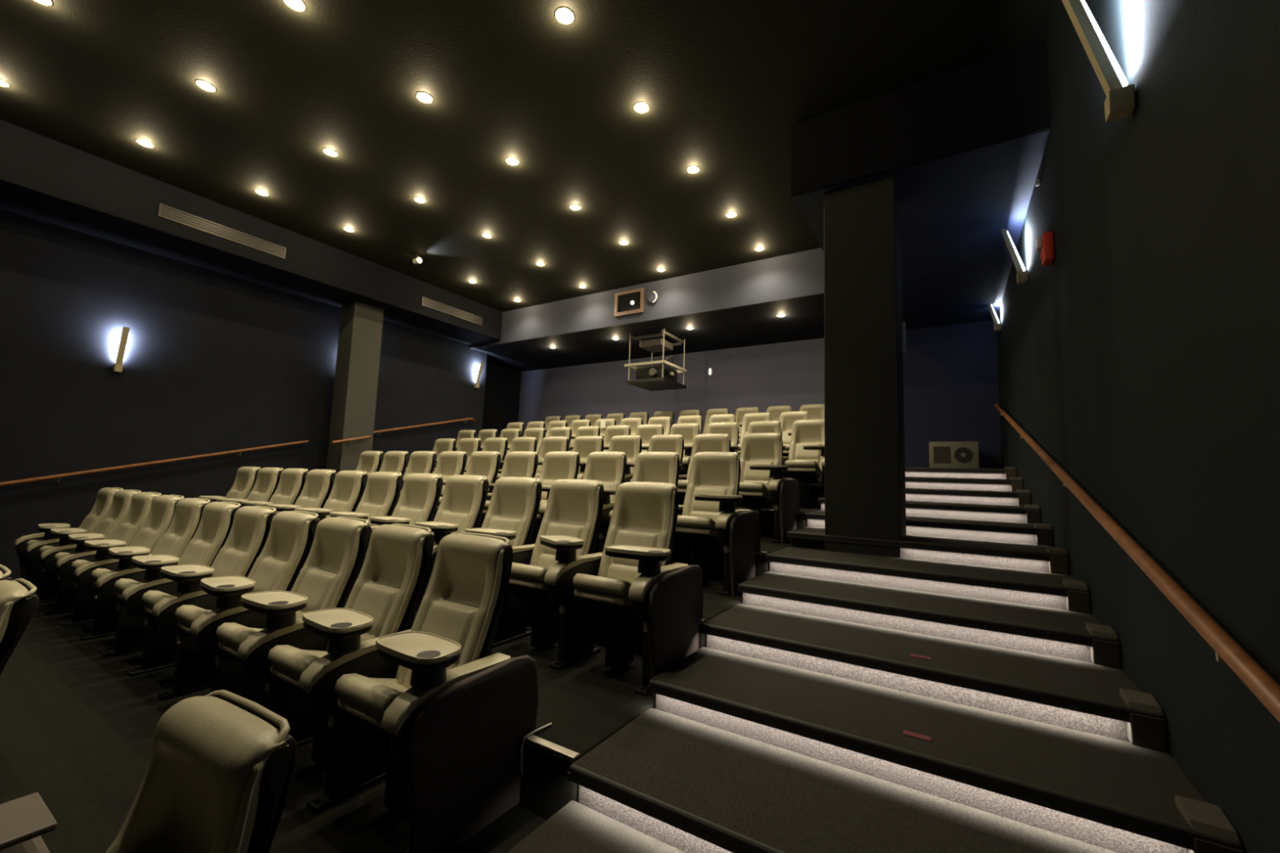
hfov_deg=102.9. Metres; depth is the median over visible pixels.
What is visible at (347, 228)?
recessed light
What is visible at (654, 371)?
projector
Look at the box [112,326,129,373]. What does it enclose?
wall sconce
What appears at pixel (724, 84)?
ceiling
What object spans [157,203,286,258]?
ceiling vent
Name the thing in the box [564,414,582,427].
seat
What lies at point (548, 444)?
seat
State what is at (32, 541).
seat cushion
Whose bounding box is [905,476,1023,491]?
step
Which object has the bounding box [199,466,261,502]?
seat
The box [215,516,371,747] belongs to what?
seat
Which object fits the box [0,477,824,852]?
floor
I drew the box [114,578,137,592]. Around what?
seat cushion
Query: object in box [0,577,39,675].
seat
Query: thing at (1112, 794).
step
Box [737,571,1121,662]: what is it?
step
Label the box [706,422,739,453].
seat
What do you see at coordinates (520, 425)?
seat
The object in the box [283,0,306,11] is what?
recessed light
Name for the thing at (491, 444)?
seat
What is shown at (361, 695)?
seat cushion
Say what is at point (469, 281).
recessed light
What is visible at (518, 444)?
seat
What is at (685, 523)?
seat cushion
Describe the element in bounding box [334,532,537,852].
seat
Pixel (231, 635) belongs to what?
seat cushion
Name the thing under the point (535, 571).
seat cushion
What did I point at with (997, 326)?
wall sconce
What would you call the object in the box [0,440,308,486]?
handrail
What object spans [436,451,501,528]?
seat
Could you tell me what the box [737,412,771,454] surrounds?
seat
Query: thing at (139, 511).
seat
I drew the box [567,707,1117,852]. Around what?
step
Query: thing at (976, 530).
step
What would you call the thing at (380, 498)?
seat
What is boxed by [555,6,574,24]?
recessed light
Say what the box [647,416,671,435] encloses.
seat
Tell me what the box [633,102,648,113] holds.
recessed light
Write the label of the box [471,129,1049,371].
ceiling
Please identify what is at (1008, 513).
step
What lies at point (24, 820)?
side table
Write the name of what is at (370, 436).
handrail
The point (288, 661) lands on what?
seat cushion
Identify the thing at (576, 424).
seat
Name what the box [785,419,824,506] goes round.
seat
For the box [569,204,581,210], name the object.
recessed light
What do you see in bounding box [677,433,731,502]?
seat
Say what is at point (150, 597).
seat cushion
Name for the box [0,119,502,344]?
bulkhead
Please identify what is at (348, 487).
seat
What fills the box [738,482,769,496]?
seat cushion
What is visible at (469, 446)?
seat
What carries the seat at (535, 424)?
on the floor
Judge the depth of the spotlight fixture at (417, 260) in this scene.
8.21 m
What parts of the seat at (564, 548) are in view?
seat, number plate, backrest, arm, leg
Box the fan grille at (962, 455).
[954,447,972,462]
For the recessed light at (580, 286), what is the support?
in the ceiling at (724, 84)
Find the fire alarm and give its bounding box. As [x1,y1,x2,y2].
[1035,231,1054,266]
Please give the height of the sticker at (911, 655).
0.005 m
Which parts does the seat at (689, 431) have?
backrest, arm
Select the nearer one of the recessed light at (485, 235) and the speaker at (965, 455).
the recessed light at (485, 235)
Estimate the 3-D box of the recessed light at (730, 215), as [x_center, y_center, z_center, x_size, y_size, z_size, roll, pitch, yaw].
[1.195,-2.762,6.674,0.148,0.021,0.148,-2,-7,32]
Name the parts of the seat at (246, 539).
seat, number plate, arm, leg, backrest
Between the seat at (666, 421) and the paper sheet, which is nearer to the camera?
the seat at (666, 421)
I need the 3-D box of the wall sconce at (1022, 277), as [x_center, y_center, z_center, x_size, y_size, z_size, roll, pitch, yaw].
[3.771,-1.723,5.136,0.200,0.578,0.080,-2,-7,32]
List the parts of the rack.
hanger rod, frame, frame, hanger rod, hanger rod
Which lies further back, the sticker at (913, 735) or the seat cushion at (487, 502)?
the seat cushion at (487, 502)
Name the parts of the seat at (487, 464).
backrest, arm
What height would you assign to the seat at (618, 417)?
1.118 m
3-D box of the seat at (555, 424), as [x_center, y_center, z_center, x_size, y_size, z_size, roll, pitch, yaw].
[-1.759,0.405,10.105,0.646,1.118,0.666,-2,-7,32]
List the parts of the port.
pane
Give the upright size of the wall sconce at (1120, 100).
0.822 m
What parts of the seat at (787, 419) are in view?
seat, backrest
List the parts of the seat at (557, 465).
backrest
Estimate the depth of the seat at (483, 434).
9.67 m
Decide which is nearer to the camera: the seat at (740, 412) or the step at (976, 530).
the step at (976, 530)
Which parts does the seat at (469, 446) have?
backrest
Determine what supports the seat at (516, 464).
on the floor
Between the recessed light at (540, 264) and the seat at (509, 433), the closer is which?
the recessed light at (540, 264)
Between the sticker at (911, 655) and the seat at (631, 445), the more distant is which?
the seat at (631, 445)
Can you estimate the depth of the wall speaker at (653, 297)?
8.95 m
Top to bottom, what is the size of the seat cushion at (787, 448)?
0.182 m
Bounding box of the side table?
[0,792,57,852]
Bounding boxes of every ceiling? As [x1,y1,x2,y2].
[0,0,1054,311]
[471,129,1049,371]
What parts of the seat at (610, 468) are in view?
number plate, leg, backrest, arm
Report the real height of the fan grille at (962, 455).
0.240 m
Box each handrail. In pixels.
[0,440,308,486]
[331,435,371,444]
[373,417,474,435]
[994,403,1279,723]
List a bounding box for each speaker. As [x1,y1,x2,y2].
[648,291,657,303]
[928,441,979,468]
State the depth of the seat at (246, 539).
3.25 m
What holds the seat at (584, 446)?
on the floor
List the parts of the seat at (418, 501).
backrest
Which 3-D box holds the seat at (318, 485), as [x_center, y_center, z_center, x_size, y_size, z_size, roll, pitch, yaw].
[-3.597,1.000,5.309,0.646,1.118,0.666,-2,-7,32]
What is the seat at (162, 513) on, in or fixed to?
on the floor
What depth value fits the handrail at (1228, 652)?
1.65 m
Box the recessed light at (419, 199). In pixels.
[413,196,426,203]
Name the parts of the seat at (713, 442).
seat, backrest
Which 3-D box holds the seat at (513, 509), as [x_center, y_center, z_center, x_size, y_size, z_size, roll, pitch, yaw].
[-1.051,0.928,3.724,0.647,1.118,0.666,-2,-7,32]
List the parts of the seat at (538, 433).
backrest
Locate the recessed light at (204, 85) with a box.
[195,80,216,92]
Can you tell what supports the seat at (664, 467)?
on the floor
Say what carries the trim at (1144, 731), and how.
attached to the wall at (1144, 360)
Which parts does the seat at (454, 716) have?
seat, arm, leg, backrest, panel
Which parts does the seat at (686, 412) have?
backrest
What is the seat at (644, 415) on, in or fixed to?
on the floor
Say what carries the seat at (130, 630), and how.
on the floor
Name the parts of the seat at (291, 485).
backrest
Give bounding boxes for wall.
[0,208,520,580]
[518,320,1001,468]
[996,0,1279,852]
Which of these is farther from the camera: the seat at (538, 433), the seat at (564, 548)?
the seat at (538, 433)
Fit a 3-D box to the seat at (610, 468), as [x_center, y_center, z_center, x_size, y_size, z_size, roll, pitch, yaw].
[-0.420,0.780,4.879,0.642,1.118,0.666,-2,-7,32]
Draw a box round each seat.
[0,564,13,581]
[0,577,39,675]
[0,835,49,852]
[13,487,123,603]
[39,489,141,614]
[53,492,161,626]
[71,494,184,640]
[90,497,210,657]
[106,689,296,852]
[114,501,240,676]
[141,505,277,699]
[174,510,320,713]
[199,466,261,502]
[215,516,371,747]
[216,467,283,507]
[241,468,308,513]
[266,469,336,511]
[267,523,434,812]
[294,470,368,520]
[329,471,403,577]
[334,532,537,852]
[355,450,383,475]
[363,473,443,608]
[378,451,408,476]
[395,451,436,506]
[404,438,456,471]
[414,475,488,610]
[432,438,481,473]
[432,451,467,521]
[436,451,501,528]
[454,430,476,451]
[462,437,508,475]
[464,476,542,647]
[477,429,497,451]
[480,451,538,523]
[495,436,537,480]
[499,428,520,468]
[504,427,545,458]
[506,422,524,436]
[507,479,604,670]
[520,421,545,437]
[531,451,580,544]
[534,436,568,478]
[544,416,561,435]
[545,420,567,437]
[548,426,572,449]
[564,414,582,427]
[568,419,591,451]
[568,426,599,451]
[572,435,604,479]
[573,481,703,696]
[582,451,626,553]
[584,413,602,426]
[594,418,616,438]
[603,425,631,451]
[606,413,625,425]
[608,435,642,483]
[608,451,683,564]
[620,417,643,435]
[629,412,648,424]
[630,434,687,505]
[635,424,663,453]
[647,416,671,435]
[653,410,674,425]
[670,422,699,475]
[674,452,760,595]
[677,415,702,434]
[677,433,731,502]
[678,409,702,434]
[702,408,728,434]
[706,413,739,444]
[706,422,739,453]
[734,407,759,442]
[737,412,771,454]
[737,432,799,542]
[746,420,788,506]
[766,405,791,421]
[779,411,820,484]
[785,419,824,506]
[800,404,824,419]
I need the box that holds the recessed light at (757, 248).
[754,246,764,250]
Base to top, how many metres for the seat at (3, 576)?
1.118 m
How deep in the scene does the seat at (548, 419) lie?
12.06 m
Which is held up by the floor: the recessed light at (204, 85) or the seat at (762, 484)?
the seat at (762, 484)
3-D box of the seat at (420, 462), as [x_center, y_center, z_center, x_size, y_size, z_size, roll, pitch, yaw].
[-2.964,0.852,6.464,0.646,1.118,0.666,-2,-7,32]
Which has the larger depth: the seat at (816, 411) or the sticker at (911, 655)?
the seat at (816, 411)
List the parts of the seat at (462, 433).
backrest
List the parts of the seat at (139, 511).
arm, leg, backrest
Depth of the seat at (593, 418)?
11.41 m
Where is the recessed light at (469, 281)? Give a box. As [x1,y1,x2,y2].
[468,280,476,283]
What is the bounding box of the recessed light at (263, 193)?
[254,189,268,195]
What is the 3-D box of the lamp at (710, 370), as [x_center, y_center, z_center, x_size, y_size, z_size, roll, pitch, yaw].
[1.504,-1.171,10.907,0.100,0.200,0.047,-2,-7,32]
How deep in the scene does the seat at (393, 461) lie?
7.02 m
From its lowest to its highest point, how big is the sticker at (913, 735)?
0.005 m
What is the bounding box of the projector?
[635,355,677,382]
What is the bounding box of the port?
[613,288,644,316]
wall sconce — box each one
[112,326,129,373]
[474,362,484,388]
[987,304,1001,331]
[1000,228,1028,284]
[1062,0,1135,122]
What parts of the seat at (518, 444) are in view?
backrest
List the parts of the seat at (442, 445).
backrest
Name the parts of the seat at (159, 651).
seat, number plate, arm, leg, backrest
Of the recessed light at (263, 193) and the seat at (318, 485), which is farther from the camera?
the recessed light at (263, 193)
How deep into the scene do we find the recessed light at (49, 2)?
3.88 m
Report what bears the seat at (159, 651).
on the floor
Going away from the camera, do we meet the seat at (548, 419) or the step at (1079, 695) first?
the step at (1079, 695)
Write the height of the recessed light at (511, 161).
0.021 m
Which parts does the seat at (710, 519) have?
seat, backrest, arm, number plate, leg, panel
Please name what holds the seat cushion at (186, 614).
on the seat at (286, 548)
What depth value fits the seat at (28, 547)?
5.36 m
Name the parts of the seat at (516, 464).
backrest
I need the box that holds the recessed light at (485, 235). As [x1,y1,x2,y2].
[481,233,492,238]
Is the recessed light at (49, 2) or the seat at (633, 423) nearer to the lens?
the recessed light at (49, 2)
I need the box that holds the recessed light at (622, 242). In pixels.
[618,240,628,244]
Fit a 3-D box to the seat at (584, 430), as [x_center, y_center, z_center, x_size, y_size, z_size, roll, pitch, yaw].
[-0.941,0.521,8.149,0.646,1.118,0.666,-2,-7,32]
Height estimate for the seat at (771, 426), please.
1.118 m
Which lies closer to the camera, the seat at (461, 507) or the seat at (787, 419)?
the seat at (461, 507)
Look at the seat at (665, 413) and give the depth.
10.44 m
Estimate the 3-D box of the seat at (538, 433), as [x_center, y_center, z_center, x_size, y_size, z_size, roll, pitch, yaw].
[-1.958,0.550,8.782,0.648,1.118,0.666,-2,-7,32]
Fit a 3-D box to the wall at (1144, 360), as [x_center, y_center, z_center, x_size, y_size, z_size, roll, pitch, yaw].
[2.236,-0.295,2.133,0.200,5.750,13.904,-2,-7,31]
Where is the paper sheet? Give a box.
[600,420,605,427]
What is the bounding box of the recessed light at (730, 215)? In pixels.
[725,211,737,217]
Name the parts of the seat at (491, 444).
backrest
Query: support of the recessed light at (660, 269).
in the ceiling at (724, 84)
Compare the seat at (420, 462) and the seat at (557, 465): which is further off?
the seat at (420, 462)
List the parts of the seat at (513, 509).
leg, backrest, arm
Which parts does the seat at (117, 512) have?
arm, leg, backrest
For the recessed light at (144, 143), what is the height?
0.021 m
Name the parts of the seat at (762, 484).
seat, backrest, arm, number plate, leg, panel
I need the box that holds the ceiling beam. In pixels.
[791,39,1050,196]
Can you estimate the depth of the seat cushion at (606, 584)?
2.93 m
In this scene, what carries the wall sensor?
attached to the wall at (1144, 360)
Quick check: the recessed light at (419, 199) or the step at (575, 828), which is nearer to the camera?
the step at (575, 828)
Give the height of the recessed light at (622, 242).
0.021 m
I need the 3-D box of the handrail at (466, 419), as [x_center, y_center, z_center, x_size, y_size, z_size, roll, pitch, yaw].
[-4.427,-0.015,10.372,0.124,0.608,2.526,-2,-7,32]
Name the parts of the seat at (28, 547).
panel, arm, leg, arm, leg, backrest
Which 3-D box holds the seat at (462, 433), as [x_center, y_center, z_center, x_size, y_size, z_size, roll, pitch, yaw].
[-3.540,0.597,9.781,0.788,1.120,0.690,-2,-7,32]
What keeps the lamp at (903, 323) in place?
attached to the column at (864, 461)
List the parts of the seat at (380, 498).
backrest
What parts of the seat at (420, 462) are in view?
backrest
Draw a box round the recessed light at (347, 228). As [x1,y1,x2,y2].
[343,226,355,231]
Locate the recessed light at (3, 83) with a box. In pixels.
[0,78,10,87]
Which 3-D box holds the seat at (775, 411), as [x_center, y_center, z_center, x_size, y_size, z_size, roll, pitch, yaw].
[2.447,0.147,8.934,0.647,1.118,0.666,-2,-7,32]
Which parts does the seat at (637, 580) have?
seat, backrest, arm, number plate, leg, panel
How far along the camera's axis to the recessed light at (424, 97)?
4.74 m
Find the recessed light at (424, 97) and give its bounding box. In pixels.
[416,91,433,103]
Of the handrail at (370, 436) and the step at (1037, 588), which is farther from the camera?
the handrail at (370, 436)
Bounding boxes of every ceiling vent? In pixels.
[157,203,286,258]
[421,296,482,325]
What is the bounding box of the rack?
[624,328,686,391]
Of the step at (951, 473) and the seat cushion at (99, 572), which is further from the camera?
the step at (951, 473)
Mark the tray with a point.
(654, 384)
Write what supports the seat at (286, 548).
on the floor
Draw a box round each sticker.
[902,729,931,742]
[910,653,930,660]
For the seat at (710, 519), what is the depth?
4.16 m
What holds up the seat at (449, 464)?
on the floor
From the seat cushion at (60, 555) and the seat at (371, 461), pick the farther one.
the seat at (371, 461)
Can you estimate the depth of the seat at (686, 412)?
10.14 m
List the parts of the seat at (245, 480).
backrest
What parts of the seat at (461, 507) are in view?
arm, backrest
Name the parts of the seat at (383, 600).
seat, number plate, arm, leg, backrest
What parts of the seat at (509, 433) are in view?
backrest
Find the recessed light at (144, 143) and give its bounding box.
[135,138,154,147]
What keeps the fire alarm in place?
attached to the wall at (1144, 360)
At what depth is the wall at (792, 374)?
9.97 m
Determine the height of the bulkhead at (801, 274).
0.698 m
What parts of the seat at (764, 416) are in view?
backrest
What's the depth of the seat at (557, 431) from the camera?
8.70 m
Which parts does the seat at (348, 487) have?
backrest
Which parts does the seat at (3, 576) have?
backrest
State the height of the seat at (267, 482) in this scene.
1.118 m
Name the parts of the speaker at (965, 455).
panel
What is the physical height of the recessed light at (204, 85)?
0.021 m
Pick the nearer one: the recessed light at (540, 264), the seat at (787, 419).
the seat at (787, 419)
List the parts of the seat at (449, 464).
backrest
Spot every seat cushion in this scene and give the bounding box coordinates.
[26,539,39,546]
[39,545,53,553]
[53,552,70,561]
[71,560,88,570]
[90,568,111,580]
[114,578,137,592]
[141,590,170,607]
[174,604,211,625]
[215,622,263,648]
[267,644,328,677]
[334,673,408,716]
[484,500,490,509]
[510,562,548,582]
[573,573,631,596]
[608,510,613,519]
[675,515,717,532]
[677,480,688,488]
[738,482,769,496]
[782,444,790,450]
[785,460,821,473]
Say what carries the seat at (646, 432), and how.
on the floor
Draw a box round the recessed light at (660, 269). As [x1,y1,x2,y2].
[656,267,665,271]
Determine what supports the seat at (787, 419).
on the floor
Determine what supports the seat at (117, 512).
on the floor
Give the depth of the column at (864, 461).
4.49 m
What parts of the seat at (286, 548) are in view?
seat, number plate, arm, leg, backrest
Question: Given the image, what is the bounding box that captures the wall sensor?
[1035,178,1039,186]
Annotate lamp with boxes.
[708,367,712,376]
[901,321,906,357]
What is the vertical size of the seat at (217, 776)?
1.118 m
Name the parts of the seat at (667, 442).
backrest, leg, arm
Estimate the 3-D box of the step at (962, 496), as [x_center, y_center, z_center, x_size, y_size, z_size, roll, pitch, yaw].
[3.312,1.864,5.923,1.977,2.266,0.686,-2,-7,32]
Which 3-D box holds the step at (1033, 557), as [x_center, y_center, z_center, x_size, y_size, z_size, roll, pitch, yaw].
[2.349,1.889,4.350,2.003,1.846,0.686,-2,-7,32]
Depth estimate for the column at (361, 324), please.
8.74 m
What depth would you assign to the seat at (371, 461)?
7.34 m
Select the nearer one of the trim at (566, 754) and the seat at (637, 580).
the trim at (566, 754)
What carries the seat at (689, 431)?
on the floor
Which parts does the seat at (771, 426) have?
backrest, arm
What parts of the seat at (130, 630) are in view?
number plate, arm, leg, backrest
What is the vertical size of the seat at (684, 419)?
1.118 m
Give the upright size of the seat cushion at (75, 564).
0.182 m
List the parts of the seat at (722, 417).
backrest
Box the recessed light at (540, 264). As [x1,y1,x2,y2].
[535,262,544,266]
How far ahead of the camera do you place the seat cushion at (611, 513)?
4.46 m
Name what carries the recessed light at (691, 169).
in the ceiling at (724, 84)
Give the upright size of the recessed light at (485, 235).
0.021 m
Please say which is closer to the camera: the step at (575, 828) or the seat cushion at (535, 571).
the step at (575, 828)
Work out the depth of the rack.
9.77 m
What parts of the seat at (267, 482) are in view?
backrest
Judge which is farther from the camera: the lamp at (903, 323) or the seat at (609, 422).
the seat at (609, 422)
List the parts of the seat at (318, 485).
backrest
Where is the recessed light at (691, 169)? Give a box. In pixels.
[686,164,699,173]
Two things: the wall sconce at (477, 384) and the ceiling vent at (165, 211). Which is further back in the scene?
the wall sconce at (477, 384)
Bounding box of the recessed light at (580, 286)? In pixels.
[578,284,586,288]
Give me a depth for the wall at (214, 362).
7.08 m
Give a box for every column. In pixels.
[326,301,383,473]
[823,174,906,558]
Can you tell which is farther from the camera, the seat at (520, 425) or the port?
the seat at (520, 425)
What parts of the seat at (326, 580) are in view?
seat, number plate, arm, leg, backrest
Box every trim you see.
[520,733,579,763]
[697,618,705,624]
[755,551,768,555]
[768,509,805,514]
[1004,466,1244,852]
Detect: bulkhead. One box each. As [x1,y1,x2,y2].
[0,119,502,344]
[469,247,824,348]
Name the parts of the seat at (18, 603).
backrest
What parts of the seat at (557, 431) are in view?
backrest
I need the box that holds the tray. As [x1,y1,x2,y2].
[626,377,686,391]
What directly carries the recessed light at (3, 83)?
in the ceiling at (724, 84)
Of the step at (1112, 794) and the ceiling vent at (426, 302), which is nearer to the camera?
the step at (1112, 794)
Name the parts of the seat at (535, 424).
backrest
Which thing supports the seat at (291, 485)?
on the floor
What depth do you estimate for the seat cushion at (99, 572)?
3.95 m
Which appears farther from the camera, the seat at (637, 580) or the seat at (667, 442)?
the seat at (667, 442)
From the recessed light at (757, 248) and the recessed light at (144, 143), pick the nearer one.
the recessed light at (144, 143)
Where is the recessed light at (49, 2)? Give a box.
[34,0,53,5]
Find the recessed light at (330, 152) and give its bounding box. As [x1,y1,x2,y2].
[322,147,338,156]
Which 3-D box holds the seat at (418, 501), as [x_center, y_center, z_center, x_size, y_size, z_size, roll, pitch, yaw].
[-2.071,0.956,4.359,0.643,1.118,0.666,-2,-7,32]
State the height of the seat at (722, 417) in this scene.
1.118 m
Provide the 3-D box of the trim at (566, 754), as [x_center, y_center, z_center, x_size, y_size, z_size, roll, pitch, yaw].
[-0.417,1.369,2.190,0.372,0.026,0.042,-2,-7,32]
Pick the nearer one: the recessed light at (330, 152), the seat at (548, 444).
the recessed light at (330, 152)
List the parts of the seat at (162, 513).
number plate, arm, leg, backrest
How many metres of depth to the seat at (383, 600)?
2.35 m
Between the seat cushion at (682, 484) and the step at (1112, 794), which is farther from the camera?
the seat cushion at (682, 484)
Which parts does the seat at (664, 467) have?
backrest, leg, arm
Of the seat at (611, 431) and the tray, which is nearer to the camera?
the seat at (611, 431)
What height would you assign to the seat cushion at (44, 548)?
0.182 m
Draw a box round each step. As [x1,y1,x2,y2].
[506,800,684,852]
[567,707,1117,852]
[647,647,1244,852]
[700,604,1168,742]
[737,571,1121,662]
[764,546,1090,609]
[786,526,1069,573]
[804,511,1053,544]
[817,497,1040,523]
[905,466,1017,479]
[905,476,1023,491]
[905,488,1031,506]
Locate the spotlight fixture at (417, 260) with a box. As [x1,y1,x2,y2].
[413,253,422,264]
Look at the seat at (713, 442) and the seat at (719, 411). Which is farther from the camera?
the seat at (719, 411)
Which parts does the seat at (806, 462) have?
seat, backrest, arm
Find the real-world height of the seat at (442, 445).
1.120 m
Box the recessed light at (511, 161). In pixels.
[505,157,519,165]
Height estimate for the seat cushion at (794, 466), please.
0.182 m
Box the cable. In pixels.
[520,723,551,775]

